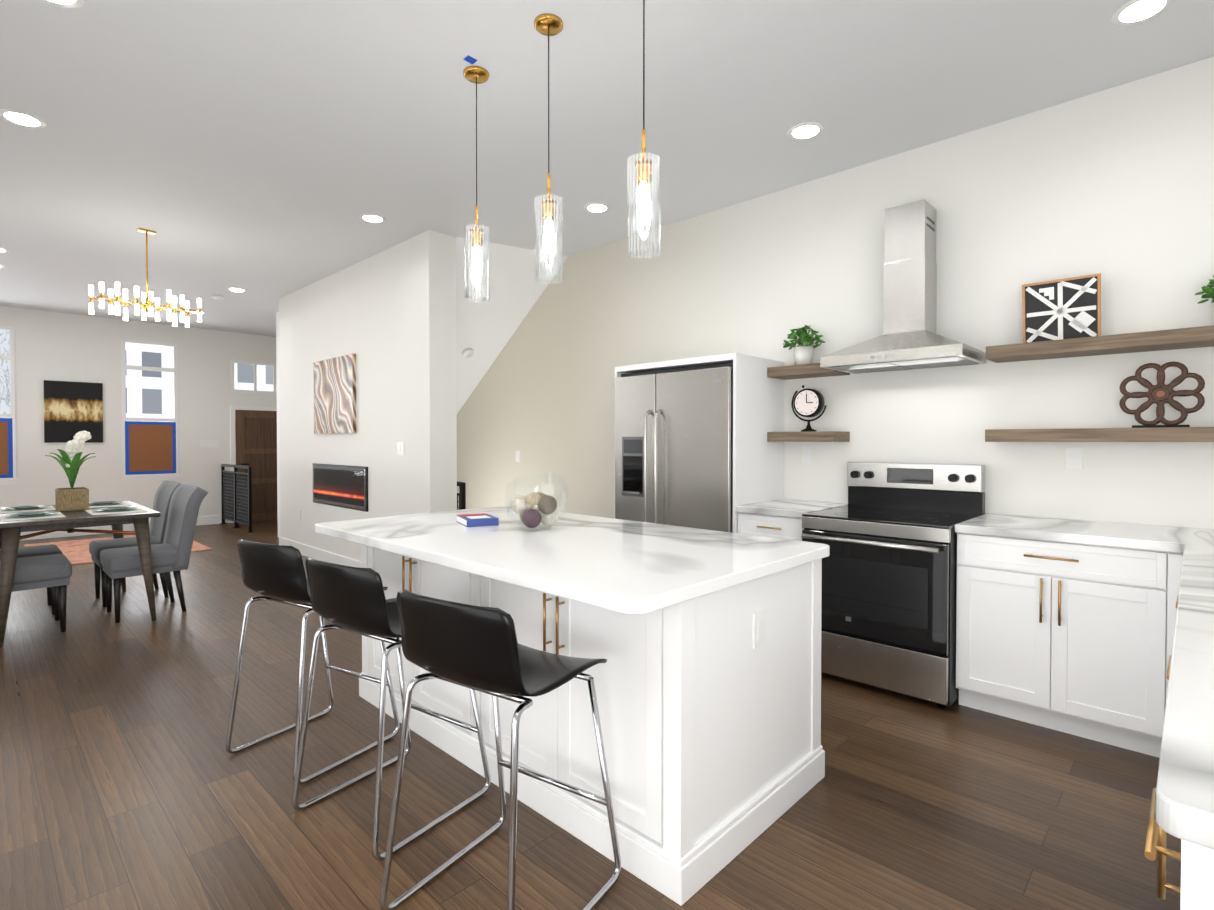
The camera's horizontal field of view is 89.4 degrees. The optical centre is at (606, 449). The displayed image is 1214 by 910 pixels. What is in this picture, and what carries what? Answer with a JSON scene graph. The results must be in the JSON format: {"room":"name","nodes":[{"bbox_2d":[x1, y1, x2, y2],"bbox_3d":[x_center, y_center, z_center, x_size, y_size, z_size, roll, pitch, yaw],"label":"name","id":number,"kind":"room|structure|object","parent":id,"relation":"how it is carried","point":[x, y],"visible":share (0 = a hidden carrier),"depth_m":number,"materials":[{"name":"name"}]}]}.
{"room":"kitchen","nodes":[
{"label":"kitchen","id":0,"kind":"room"},
{"bbox_2d":[0,306,276,520],"bbox_3d":[-7.100,-0.351,9.014,0.120,3.100,4.820,1,1,44],"label":"wall","id":1,"kind":"structure","parent":0,"point":[53,346],"depth_m":8.86,"materials":[{"name":"white paint"}]},
{"bbox_2d":[0,326,19,484],"bbox_3d":[-8.078,-0.580,7.884,0.029,2.090,0.740,1,1,44],"label":"window","id":2,"kind":"structure","parent":1,"relation":"in","point":[7,423],"depth_m":8.08,"materials":[{"name":"white"}]},
{"bbox_2d":[44,380,102,442],"bbox_3d":[-7.432,-0.527,8.554,0.034,0.845,0.620,1,1,44],"label":"framed picture","id":3,"kind":"object","parent":1,"relation":"attached to","point":[71,409],"visible":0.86,"depth_m":8.52,"materials":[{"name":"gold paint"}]},
{"bbox_2d":[20,515,230,540],"bbox_3d":[-7.404,1.135,8.621,0.016,0.140,3.800,1,1,44],"label":"baseboard","id":4,"kind":"structure","parent":1,"relation":"attached to","point":[209,520],"depth_m":8.76,"materials":[{"name":"white"}]},
{"bbox_2d":[120,339,180,480],"bbox_3d":[-6.831,-0.583,9.182,0.029,2.080,0.740,1,1,44],"label":"window","id":5,"kind":"structure","parent":1,"relation":"in","point":[149,371],"depth_m":9.17,"materials":[{"name":"white"}]},
{"bbox_2d":[200,440,218,446],"bbox_3d":[-6.314,-0.102,9.742,0.009,0.096,0.247,1,1,44],"label":"light switch","id":6,"kind":"object","parent":1,"relation":"attached to","point":[209,443],"visible":1,"depth_m":9.74,"materials":[{"name":"white plastic"}]},
{"bbox_2d":[230,360,276,394],"bbox_3d":[-5.753,-1.204,10.302,0.019,0.530,1.000,1,1,44],"label":"transom","id":7,"kind":"object","parent":1,"relation":"attached to","point":[253,377],"visible":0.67,"depth_m":10.18,"materials":[{"name":"white"}]},
{"bbox_2d":[230,405,276,522],"bbox_3d":[-5.742,0.226,10.283,0.089,1.910,0.980,1,1,44],"label":"door","id":8,"kind":"structure","parent":1,"relation":"attached to","point":[253,437],"depth_m":10.23,"materials":[{"name":"brown wood"}]},
{"bbox_2d":[279,230,456,561],"bbox_3d":[-2.713,-0.315,6.494,3.600,3.100,0.295,1,1,44],"label":"wall","id":9,"kind":"structure","parent":0,"point":[387,317],"depth_m":5.86,"materials":[{"name":"white paint"}]},
{"bbox_2d":[298,510,300,519],"bbox_3d":[-3.624,0.765,7.221,0.070,0.115,0.009,1,1,44],"label":"outlet","id":10,"kind":"object","parent":9,"relation":"attached to","point":[299,514],"visible":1,"depth_m":7.21,"materials":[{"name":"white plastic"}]},
{"bbox_2d":[279,537,360,567],"bbox_3d":[-2.701,1.170,6.527,3.628,0.130,0.288,1,1,44],"label":"baseboard","id":11,"kind":"structure","parent":9,"relation":"attached to","point":[316,553],"depth_m":6.77,"materials":[{"name":"white"}]},
{"bbox_2d":[313,463,367,511],"bbox_3d":[-2.818,0.376,6.430,1.350,0.440,0.025,1,1,44],"label":"fireplace","id":12,"kind":"object","parent":9,"relation":"attached to","point":[344,486],"visible":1,"depth_m":6.35,"materials":[{"name":"black glass"}]},
{"bbox_2d":[397,442,403,455],"bbox_3d":[-1.857,-0.011,5.512,0.120,0.120,0.009,1,1,44],"label":"light switch","id":13,"kind":"object","parent":9,"relation":"attached to","point":[400,448],"visible":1,"depth_m":5.50,"materials":[{"name":"white plastic"}]},
{"bbox_2d":[276,237,567,536],"bbox_3d":[-2.466,-0.324,7.179,4.813,3.098,1.040,1,1,44],"label":"wall","id":14,"kind":"structure","parent":0,"point":[486,330],"depth_m":6.10,"materials":[{"name":"white paint"}]},
{"bbox_2d":[462,349,473,357],"bbox_3d":[-1.463,-1.018,6.457,0.107,0.090,0.120,1,1,44],"label":"smoke detector","id":15,"kind":"object","parent":14,"relation":"attached to","point":[467,353],"visible":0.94,"depth_m":6.43,"materials":[{"name":"white plastic"}]},
{"bbox_2d":[0,519,1180,909],"bbox_3d":[-2.724,1.289,4.831,12.220,0.060,5.020,1,1,44],"label":"floor","id":16,"kind":"structure","parent":0,"point":[128,781],"depth_m":2.27,"materials":[{"name":"brown wood"}]},
{"bbox_2d":[0,544,62,614],"bbox_3d":[-4.559,0.777,4.632,0.601,0.970,0.639,1,1,44],"label":"chair","id":17,"kind":"object","parent":16,"relation":"on","point":[38,550],"visible":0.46,"depth_m":4.70,"materials":[{"name":"fabric"}]},
{"bbox_2d":[0,554,71,631],"bbox_3d":[-4.119,0.783,4.209,0.601,0.970,0.639,1,1,44],"label":"chair","id":18,"kind":"object","parent":16,"relation":"on","point":[54,571],"visible":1,"depth_m":4.22,"materials":[{"name":"fabric"}]},
{"bbox_2d":[0,501,160,646],"bbox_3d":[-4.090,0.849,4.681,1.350,0.824,0.900,1,1,44],"label":"dining table","id":19,"kind":"object","parent":16,"relation":"on","point":[15,521],"visible":0.94,"depth_m":4.38,"materials":[{"name":"brown wood"}]},
{"bbox_2d":[45,431,95,511],"bbox_3d":[-4.085,0.155,4.679,0.320,0.609,0.288,1,1,44],"label":"orchid","id":20,"kind":"object","parent":19,"relation":"on","point":[70,461],"visible":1,"depth_m":4.64,"materials":[{"name":"white plant"}]},
{"bbox_2d":[24,535,212,564],"bbox_3d":[-6.125,1.212,7.655,2.100,0.012,1.580,1,1,44],"label":"rug","id":21,"kind":"object","parent":16,"relation":"on","point":[75,552],"visible":0.29,"depth_m":7.52,"materials":[{"name":"orange carpet"}]},
{"bbox_2d":[89,481,180,606],"bbox_3d":[-3.977,0.768,5.237,0.601,0.970,0.639,1,1,44],"label":"chair","id":22,"kind":"object","parent":16,"relation":"on","point":[162,498],"visible":0.54,"depth_m":5.18,"materials":[{"name":"fabric"}]},
{"bbox_2d":[100,484,207,622],"bbox_3d":[-3.537,0.774,4.814,0.601,0.970,0.639,1,1,44],"label":"chair","id":23,"kind":"object","parent":16,"relation":"on","point":[172,552],"visible":1,"depth_m":4.74,"materials":[{"name":"fabric"}]},
{"bbox_2d":[220,464,252,532],"bbox_3d":[-5.678,0.711,9.383,1.440,0.963,0.080,1,1,44],"label":"railing","id":24,"kind":"object","parent":16,"relation":"on","point":[236,497],"visible":1,"depth_m":9.34,"materials":[{"name":"black metal"}]},
{"bbox_2d":[226,539,399,784],"bbox_3d":[-1.271,0.829,2.670,0.489,0.920,0.507,0,1,30],"label":"stool","id":25,"kind":"object","parent":16,"relation":"on","point":[273,572],"visible":0.69,"depth_m":2.50,"materials":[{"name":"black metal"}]},
{"bbox_2d":[292,557,489,860],"bbox_3d":[-0.781,0.835,2.249,0.489,0.920,0.507,1,1,34],"label":"stool","id":26,"kind":"object","parent":16,"relation":"on","point":[349,598],"visible":0.81,"depth_m":2.08,"materials":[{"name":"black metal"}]},
{"bbox_2d":[457,481,465,509],"bbox_3d":[-1.827,0.759,5.987,1.580,0.963,0.080,1,1,44],"label":"stair railing","id":27,"kind":"object","parent":16,"relation":"on","point":[461,494],"visible":0.17,"depth_m":5.45,"materials":[{"name":"black metal"}]},
{"bbox_2d":[380,589,620,909],"bbox_3d":[-0.295,0.841,1.781,0.489,0.920,0.507,1,1,33],"label":"stool","id":28,"kind":"object","parent":16,"relation":"on","point":[479,648],"visible":1,"depth_m":1.64,"materials":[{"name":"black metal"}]},
{"bbox_2d":[354,542,824,905],"bbox_3d":[-0.215,0.848,2.805,2.089,0.880,0.984,1,1,44],"label":"kitchen island","id":29,"kind":"object","parent":16,"relation":"on","point":[706,644],"depth_m":2.04,"materials":[{"name":"white wood"}]},
{"bbox_2d":[315,506,829,617],"bbox_3d":[-0.285,0.389,2.727,2.136,0.040,1.184,1,1,44],"label":"island countertop","id":30,"kind":"structure","parent":29,"relation":"on","point":[633,569],"depth_m":2.25,"materials":[{"name":"white stone"}]},
{"bbox_2d":[456,513,498,526],"bbox_3d":[-0.644,0.346,3.040,0.154,0.034,0.226,0,1,-26],"label":"book","id":31,"kind":"object","parent":30,"relation":"on","point":[475,520],"visible":1,"depth_m":2.96,"materials":[{"name":"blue paper"}]},
{"bbox_2d":[503,472,567,530],"bbox_3d":[-0.330,0.238,2.848,0.300,0.255,0.300,1,1,44],"label":"bowl","id":32,"kind":"object","parent":30,"relation":"on","point":[528,507],"visible":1,"depth_m":2.79,"materials":[{"name":"clear glass"}]},
{"bbox_2d":[615,363,732,532],"bbox_3d":[0.614,0.350,4.430,0.990,1.830,0.713,1,1,44],"label":"fridge","id":33,"kind":"object","parent":16,"relation":"on","point":[673,447],"visible":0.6,"depth_m":4.16,"materials":[{"name":"silver metal"}]},
{"bbox_2d":[735,513,803,540],"bbox_3d":[1.212,0.831,3.952,0.479,0.880,0.616,1,1,44],"label":"base cabinet","id":34,"kind":"object","parent":16,"relation":"on","point":[790,528],"depth_m":3.74,"materials":[{"name":"white wood"}]},
{"bbox_2d":[735,497,847,516],"bbox_3d":[1.205,0.371,3.938,0.479,0.040,0.637,1,1,44],"label":"countertop","id":35,"kind":"structure","parent":34,"relation":"on","point":[783,507],"depth_m":3.83,"materials":[{"name":"white stone"}]},
{"bbox_2d":[801,462,984,707],"bbox_3d":[1.601,0.681,3.457,0.755,1.195,0.771,1,1,44],"label":"range","id":36,"kind":"object","parent":16,"relation":"on","point":[888,534],"visible":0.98,"depth_m":3.23,"materials":[{"name":"black"}]},
{"bbox_2d":[955,513,1213,852],"bbox_3d":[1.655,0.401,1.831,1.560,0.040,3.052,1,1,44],"label":"base cabinet","id":37,"kind":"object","parent":16,"relation":"on","point":[1099,631],"depth_m":2.66,"materials":[{"name":"white wood"}]},
{"bbox_2d":[1163,837,1213,909],"bbox_3d":[1.140,0.878,0.693,0.716,0.880,0.607,1,1,44],"label":"base cabinet","id":38,"kind":"object","parent":16,"relation":"on","point":[1196,891],"depth_m":0.71,"materials":[{"name":"white wood"}]},
{"bbox_2d":[0,0,1213,336],"bbox_3d":[-2.724,-1.871,4.786,12.220,0.060,5.020,1,1,44],"label":"ceiling","id":39,"kind":"structure","parent":0,"point":[266,154],"depth_m":3.29,"materials":[{"name":"white paint"}]},
{"bbox_2d":[0,248,9,252],"bbox_3d":[-5.648,-1.845,5.655,0.200,0.016,0.200,1,1,44],"label":"recessed light","id":40,"kind":"object","parent":39,"relation":"in","point":[2,250],"visible":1,"depth_m":5.69,"materials":[{"name":"white"}]},
{"bbox_2d":[0,109,46,127],"bbox_3d":[-3.212,-1.812,3.369,0.200,0.016,0.200,1,1,44],"label":"recessed light","id":41,"kind":"object","parent":39,"relation":"in","point":[17,117],"visible":1,"depth_m":3.35,"materials":[{"name":"white plastic"}]},
{"bbox_2d":[43,0,83,7],"bbox_3d":[-2.182,-1.798,2.407,0.200,0.016,0.200,1,1,44],"label":"recessed light","id":42,"kind":"object","parent":39,"relation":"in","point":[71,3],"visible":1,"depth_m":2.47,"materials":[{"name":"white"}]},
{"bbox_2d":[88,227,201,326],"bbox_3d":[-3.862,-1.465,5.151,0.292,0.759,0.710,1,1,36],"label":"chandelier","id":43,"kind":"object","parent":39,"relation":"hanging from","point":[147,304],"visible":1,"depth_m":5.14,"materials":[{"name":"white glass"}]},
{"bbox_2d":[212,295,223,299],"bbox_3d":[-4.750,-1.861,7.483,0.124,0.034,0.124,1,1,44],"label":"smoke detector","id":44,"kind":"object","parent":39,"relation":"attached to","point":[218,297],"visible":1,"depth_m":7.45,"materials":[{"name":"white plastic"}]},
{"bbox_2d":[227,288,246,291],"bbox_3d":[-4.327,-1.866,7.173,0.200,0.016,0.200,1,1,44],"label":"recessed light","id":45,"kind":"object","parent":39,"relation":"in","point":[237,289],"visible":1,"depth_m":7.15,"materials":[{"name":"white"}]},
{"bbox_2d":[359,214,385,222],"bbox_3d":[-1.863,-1.834,4.874,0.200,0.016,0.200,1,1,44],"label":"recessed light","id":46,"kind":"object","parent":39,"relation":"in","point":[373,218],"visible":1,"depth_m":4.85,"materials":[{"name":"white"}]},
{"bbox_2d":[463,55,476,64],"bbox_3d":[-0.634,-1.811,2.848,0.040,0.004,0.050,1,1,44],"label":"scrap","id":47,"kind":"object","parent":39,"relation":"attached to","point":[470,59],"visible":1,"depth_m":2.84,"materials":[{"name":"blue"}]},
{"bbox_2d":[463,66,489,301],"bbox_3d":[-0.629,-1.272,2.962,0.124,1.084,0.124,1,1,44],"label":"pendant light","id":48,"kind":"object","parent":39,"relation":"hanging from","point":[476,75],"visible":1,"depth_m":2.95,"materials":[{"name":"clear glass"}]},
{"bbox_2d":[534,13,562,283],"bbox_3d":[-0.248,-1.266,2.608,0.124,1.084,0.124,1,1,44],"label":"pendant light","id":49,"kind":"object","parent":39,"relation":"hanging from","point":[547,24],"visible":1,"depth_m":2.59,"materials":[{"name":"clear glass"}]},
{"bbox_2d":[584,203,609,212],"bbox_3d":[-0.076,-1.831,4.655,0.200,0.016,0.200,1,1,44],"label":"recessed light","id":50,"kind":"object","parent":39,"relation":"in","point":[596,207],"visible":1,"depth_m":4.63,"materials":[{"name":"white"}]},
{"bbox_2d":[627,0,659,258],"bbox_3d":[0.135,-1.261,2.241,0.124,1.084,0.124,1,1,44],"label":"pendant light","id":51,"kind":"object","parent":39,"relation":"hanging from","point":[643,165],"visible":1,"depth_m":2.23,"materials":[{"name":"clear glass"}]},
{"bbox_2d":[787,122,823,139],"bbox_3d":[1.135,-1.814,3.505,0.200,0.016,0.200,1,1,44],"label":"recessed light","id":52,"kind":"object","parent":39,"relation":"in","point":[806,131],"visible":1,"depth_m":3.48,"materials":[{"name":"white"}]},
{"bbox_2d":[1111,0,1173,25],"bbox_3d":[2.194,-1.800,2.515,0.200,0.016,0.200,1,1,44],"label":"recessed light","id":53,"kind":"object","parent":39,"relation":"in","point":[1132,12],"visible":1,"depth_m":2.51,"materials":[{"name":"white"}]},
{"bbox_2d":[457,56,1213,528],"bbox_3d":[-1.012,-0.316,6.589,12.220,3.100,0.120,1,1,44],"label":"wall","id":54,"kind":"structure","parent":0,"point":[1113,188],"depth_m":3.59,"materials":[{"name":"paint"}]},
{"bbox_2d":[516,451,519,461],"bbox_3d":[-0.935,0.066,6.429,0.070,0.115,0.009,1,1,44],"label":"light switch","id":55,"kind":"object","parent":54,"relation":"attached to","point":[517,456],"visible":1,"depth_m":6.42,"materials":[{"name":"white plastic"}]},
{"bbox_2d":[802,446,811,462],"bbox_3d":[1.372,0.033,4.211,0.070,0.115,0.009,1,1,44],"label":"electrical outlet","id":56,"kind":"object","parent":54,"relation":"attached to","point":[806,454],"visible":1,"depth_m":4.21,"materials":[{"name":"white plastic"}]},
{"bbox_2d":[767,431,849,441],"bbox_3d":[1.335,-0.088,4.078,0.461,0.065,0.248,1,1,44],"label":"shelf","id":57,"kind":"object","parent":54,"relation":"attached to","point":[826,436],"visible":1,"depth_m":3.96,"materials":[{"name":"brown wood"}]},
{"bbox_2d":[791,385,825,431],"bbox_3d":[1.339,-0.277,4.073,0.246,0.310,0.100,1,1,44],"label":"clock","id":58,"kind":"object","parent":57,"relation":"on","point":[807,402],"visible":0.98,"depth_m":4.04,"materials":[{"name":"black metal"}]},
{"bbox_2d":[767,363,849,379],"bbox_3d":[1.335,-0.523,4.072,0.461,0.065,0.248,1,1,44],"label":"shelf","id":59,"kind":"object","parent":54,"relation":"attached to","point":[812,370],"visible":0.77,"depth_m":4.01,"materials":[{"name":"brown wood"}]},
{"bbox_2d":[783,325,824,364],"bbox_3d":[1.311,-0.696,4.089,0.274,0.278,0.265,1,1,44],"label":"potted plant","id":60,"kind":"object","parent":59,"relation":"on","point":[803,354],"visible":1,"depth_m":4.05,"materials":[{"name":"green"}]},
{"bbox_2d":[821,199,985,373],"bbox_3d":[1.702,-0.954,3.539,0.749,0.938,0.495,1,1,44],"label":"range hood","id":61,"kind":"object","parent":54,"relation":"attached to","point":[909,339],"visible":0.94,"depth_m":3.53,"materials":[{"name":"silver metal"}]},
{"bbox_2d":[1066,448,1082,469],"bbox_3d":[2.432,0.047,3.193,0.070,0.115,0.009,1,1,44],"label":"electrical outlet","id":62,"kind":"object","parent":54,"relation":"attached to","point":[1074,458],"visible":1,"depth_m":3.19,"materials":[{"name":"white plastic"}]},
{"bbox_2d":[985,427,1213,441],"bbox_3d":[2.639,-0.070,2.825,1.513,0.065,0.248,1,1,44],"label":"shelf","id":63,"kind":"object","parent":54,"relation":"attached to","point":[1182,434],"visible":1,"depth_m":2.92,"materials":[{"name":"brown wood"}]},
{"bbox_2d":[1119,361,1204,427],"bbox_3d":[2.594,-0.258,2.874,0.298,0.306,0.060,1,1,44],"label":"figurine","id":64,"kind":"object","parent":63,"relation":"on","point":[1161,393],"visible":0.98,"depth_m":2.86,"materials":[{"name":"brown wood"}]},
{"bbox_2d":[986,325,1213,362],"bbox_3d":[2.639,-0.510,2.818,1.513,0.065,0.248,1,1,44],"label":"shelf","id":65,"kind":"object","parent":54,"relation":"attached to","point":[1184,338],"visible":1,"depth_m":2.93,"materials":[{"name":"brown wood"}]},
{"bbox_2d":[1022,273,1100,342],"bbox_3d":[2.331,-0.711,3.153,0.325,0.325,0.061,1,1,44],"label":"art","id":66,"kind":"object","parent":65,"relation":"on","point":[1065,308],"visible":0.81,"depth_m":3.14,"materials":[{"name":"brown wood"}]},
{"bbox_2d":[1195,276,1213,303],"bbox_3d":[2.765,-0.682,2.696,0.264,0.279,0.252,1,1,44],"label":"plant","id":67,"kind":"object","parent":65,"relation":"on","point":[1208,289],"visible":1,"depth_m":2.73,"materials":[{"name":"green plant"}]}
]}

